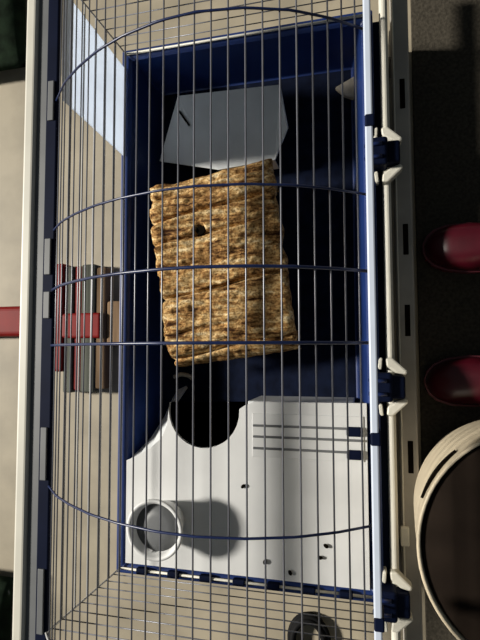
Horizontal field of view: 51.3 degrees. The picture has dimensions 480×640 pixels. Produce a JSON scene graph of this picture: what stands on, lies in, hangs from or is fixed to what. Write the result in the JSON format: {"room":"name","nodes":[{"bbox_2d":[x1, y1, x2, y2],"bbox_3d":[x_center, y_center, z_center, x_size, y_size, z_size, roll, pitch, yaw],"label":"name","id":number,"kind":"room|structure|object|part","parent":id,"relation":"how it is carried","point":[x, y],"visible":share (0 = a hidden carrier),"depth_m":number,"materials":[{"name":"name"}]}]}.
{"room":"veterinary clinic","nodes":[
{"label":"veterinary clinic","id":0,"kind":"room"},
{"bbox_2d":[0,0,425,639],"bbox_3d":[0.281,0.065,1.087,18.000,0.050,18.000,-1,86,14],"label":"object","id":1,"kind":"structure","parent":0,"point":[12,82],"depth_m":1.22,"materials":[{"name":"beige tile"}]},
{"bbox_2d":[0,576,13,639],"bbox_3d":[-0.820,0.860,1.250,0.580,0.093,0.480,-1,86,14],"label":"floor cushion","id":2,"kind":"object","parent":1,"relation":"on","point":[6,583],"visible":0.96,"depth_m":1.19,"materials":[{"name":"green fabric"}]},
{"bbox_2d":[0,0,25,70],"bbox_3d":[-0.825,-0.877,1.355,0.580,0.093,0.480,-1,86,14],"label":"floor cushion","id":3,"kind":"object","parent":1,"relation":"on","point":[12,12],"visible":0.98,"depth_m":1.27,"materials":[{"name":"green fabric"}]},
{"bbox_2d":[0,264,110,392],"bbox_3d":[-0.800,0.026,1.319,0.994,0.044,0.312,-1,86,14],"label":"books","id":4,"kind":"object","parent":1,"relation":"on","point":[9,316],"visible":0.59,"depth_m":1.20,"materials":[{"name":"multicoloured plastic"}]},
{"bbox_3d":[-0.846,0.009,1.330,0.900,0.030,0.076,-1,86,14],"label":"handle","id":5,"kind":"part","parent":4,"relation":"part of","materials":[{"name":"red plastic"}]},
{"bbox_2d":[62,313,99,337],"bbox_3d":[-0.378,0.013,1.196,0.104,0.014,0.060,-1,86,14],"label":"socket","id":6,"kind":"object","parent":4,"relation":"attached to","point":[96,316],"depth_m":1.19,"materials":[{"name":"red plastic"}]},
{"bbox_2d":[107,301,119,345],"bbox_3d":[-0.294,0.008,1.198,0.042,0.030,0.106,-1,86,14],"label":"block","id":7,"kind":"object","parent":1,"relation":"on","point":[116,304],"visible":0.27,"depth_m":1.18,"materials":[{"name":"beige wood"}]},
{"bbox_2d":[12,0,422,639],"bbox_3d":[-0.025,0.027,0.861,0.649,0.533,1.436,-1,86,14],"label":"cage","id":8,"kind":"object","parent":1,"relation":"on","point":[338,159],"visible":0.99,"depth_m":0.93,"materials":[{"name":"blue plastic"}]},
{"bbox_3d":[-0.356,-0.028,0.837,0.021,0.015,1.286,-1,86,14],"label":"rail","id":9,"kind":"part","parent":8,"relation":"part of","materials":[{"name":"beige plastic"}]},
{"bbox_3d":[-0.315,0.445,0.791,0.011,0.005,0.100,-1,86,14],"label":"hinge plate","id":10,"kind":"part","parent":8,"relation":"part of","materials":[{"name":"grey plastic"}]},
{"bbox_3d":[-0.316,0.215,0.804,0.011,0.005,0.084,-1,86,14],"label":"hinge plate","id":11,"kind":"part","parent":8,"relation":"part of","materials":[{"name":"grey plastic"}]},
{"bbox_3d":[-0.316,-0.025,0.819,0.011,0.005,0.044,-1,86,14],"label":"hinge plate","id":12,"kind":"part","parent":8,"relation":"part of","materials":[{"name":"grey plastic"}]},
{"bbox_3d":[-0.316,-0.104,0.824,0.011,0.005,0.060,-1,86,14],"label":"hinge plate","id":13,"kind":"part","parent":8,"relation":"part of","materials":[{"name":"grey plastic"}]},
{"bbox_3d":[-0.317,-0.368,0.840,0.011,0.005,0.068,-1,86,14],"label":"hinge plate","id":14,"kind":"part","parent":8,"relation":"part of","materials":[{"name":"grey plastic"}]},
{"bbox_2d":[62,0,123,154],"bbox_3d":[-0.279,-0.464,0.976,0.003,0.224,0.209,-1,86,14],"label":"paper sheet","id":15,"kind":"object","parent":8,"relation":"on","point":[119,119],"visible":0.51,"depth_m":0.97,"materials":[{"name":"white paper"}]},
{"bbox_2d":[61,0,126,618],"bbox_3d":[-0.272,-0.041,0.956,0.004,0.204,1.086,-1,86,14],"label":"grille","id":16,"kind":"object","parent":8,"relation":"attached to","point":[123,566],"depth_m":0.99,"materials":[{"name":"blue metal"}]},
{"bbox_2d":[173,372,191,379],"bbox_3d":[-0.128,0.127,1.134,0.052,0.014,0.017,4,88,15],"label":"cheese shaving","id":17,"kind":"object","parent":8,"relation":"on","point":[180,374],"visible":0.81,"depth_m":1.13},
{"bbox_2d":[50,566,373,639],"bbox_3d":[-0.045,0.491,0.781,0.506,0.378,0.012,-1,86,14],"label":"grille","id":18,"kind":"object","parent":8,"relation":"attached to","point":[182,574],"depth_m":0.92,"materials":[{"name":"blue metal"}]},
{"bbox_2d":[84,0,362,54],"bbox_3d":[-0.049,-0.593,0.845,0.506,0.375,0.005,-1,86,14],"label":"grille","id":19,"kind":"object","parent":8,"relation":"attached to","point":[319,25],"depth_m":1.01,"materials":[{"name":"metal"}]},
{"bbox_2d":[160,85,287,169],"bbox_3d":[-0.038,-0.414,1.113,0.303,0.074,0.178,-1,86,14],"label":"house","id":20,"kind":"structure","parent":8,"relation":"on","point":[271,93],"depth_m":1.09,"materials":[{"name":"grey plastic"}]},
{"bbox_3d":[0.021,-0.335,1.102,0.121,0.057,0.003,-5,85,14],"label":"panel","id":21,"kind":"part","parent":20,"relation":"part of","materials":[{"name":"white plastic"}]},
{"bbox_2d":[150,158,300,366],"bbox_3d":[-0.025,-0.107,1.049,0.270,0.156,0.380,-9,84,14],"label":"bark hide","id":22,"kind":"object","parent":8,"relation":"on","point":[254,170],"visible":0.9,"depth_m":0.98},
{"bbox_2d":[125,386,369,589],"bbox_3d":[0.014,0.319,1.026,0.483,0.131,0.352,-1,86,14],"label":"shelf","id":23,"kind":"object","parent":8,"relation":"in","point":[274,526],"visible":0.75,"depth_m":0.96,"materials":[{"name":"white plastic"}]},
{"bbox_2d":[126,499,183,561],"bbox_3d":[-0.154,0.398,0.972,0.114,0.065,0.114,-1,86,14],"label":"cup","id":24,"kind":"object","parent":23,"relation":"on","point":[168,508],"visible":0.84,"depth_m":0.95,"materials":[{"name":"white plastic"}]},
{"bbox_3d":[0.126,0.221,0.943,0.210,0.003,0.083,-1,86,14],"label":"grip panel","id":25,"kind":"part","parent":23,"relation":"part of","materials":[{"name":"white plastic"}]},
{"bbox_2d":[116,10,383,601],"bbox_3d":[0.017,-0.036,1.060,0.530,0.134,1.110,-1,86,14],"label":"tray","id":26,"kind":"object","parent":8,"relation":"on","point":[237,376],"depth_m":1.08,"materials":[{"name":"blue plastic"}]},
{"bbox_2d":[336,77,353,99],"bbox_3d":[0.233,-0.496,1.079,0.052,0.016,0.057,-1,86,14],"label":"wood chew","id":27,"kind":"object","parent":8,"relation":"in","point":[348,86],"visible":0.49,"depth_m":1.07,"materials":[{"name":"beige wood"}]},
{"bbox_3d":[0.162,-0.063,0.616,0.010,0.008,1.086,-1,86,14],"label":"edge rod","id":28,"kind":"part","parent":8,"relation":"part of","materials":[{"name":"white paint"}]},
{"bbox_2d":[287,612,330,639],"bbox_3d":[0.181,0.714,1.035,0.101,0.025,0.218,-43,78,8],"label":"cable coil","id":29,"kind":"object","parent":1,"relation":"on","point":[293,626],"visible":0.73,"depth_m":1.04,"materials":[{"name":"black rubber"}]},
{"bbox_2d":[410,0,479,639],"bbox_3d":[0.952,0.001,0.890,1.200,0.005,2.600,-1,86,14],"label":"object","id":30,"kind":"object","parent":1,"relation":"on","point":[445,34],"visible":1,"depth_m":1.04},
{"bbox_2d":[414,420,479,639],"bbox_3d":[0.438,0.308,0.806,0.324,0.377,0.324,-1,86,14],"label":"bucket","id":31,"kind":"object","parent":30,"relation":"on","point":[447,486],"visible":1,"depth_m":0.66,"materials":[{"name":"beige plastic"}]},
{"bbox_2d":[422,222,479,273],"bbox_3d":[0.501,-0.145,0.970,0.273,0.082,0.102,2,87,15],"label":"clog","id":32,"kind":"object","parent":30,"relation":"on","point":[451,248],"visible":1,"depth_m":0.98,"materials":[{"name":"red plastic"}]},
{"bbox_2d":[423,355,479,406],"bbox_3d":[0.499,0.116,0.955,0.273,0.082,0.102,-4,86,14],"label":"clog","id":33,"kind":"object","parent":30,"relation":"on","point":[453,381],"visible":1,"depth_m":0.96,"materials":[{"name":"red plastic"}]}
]}

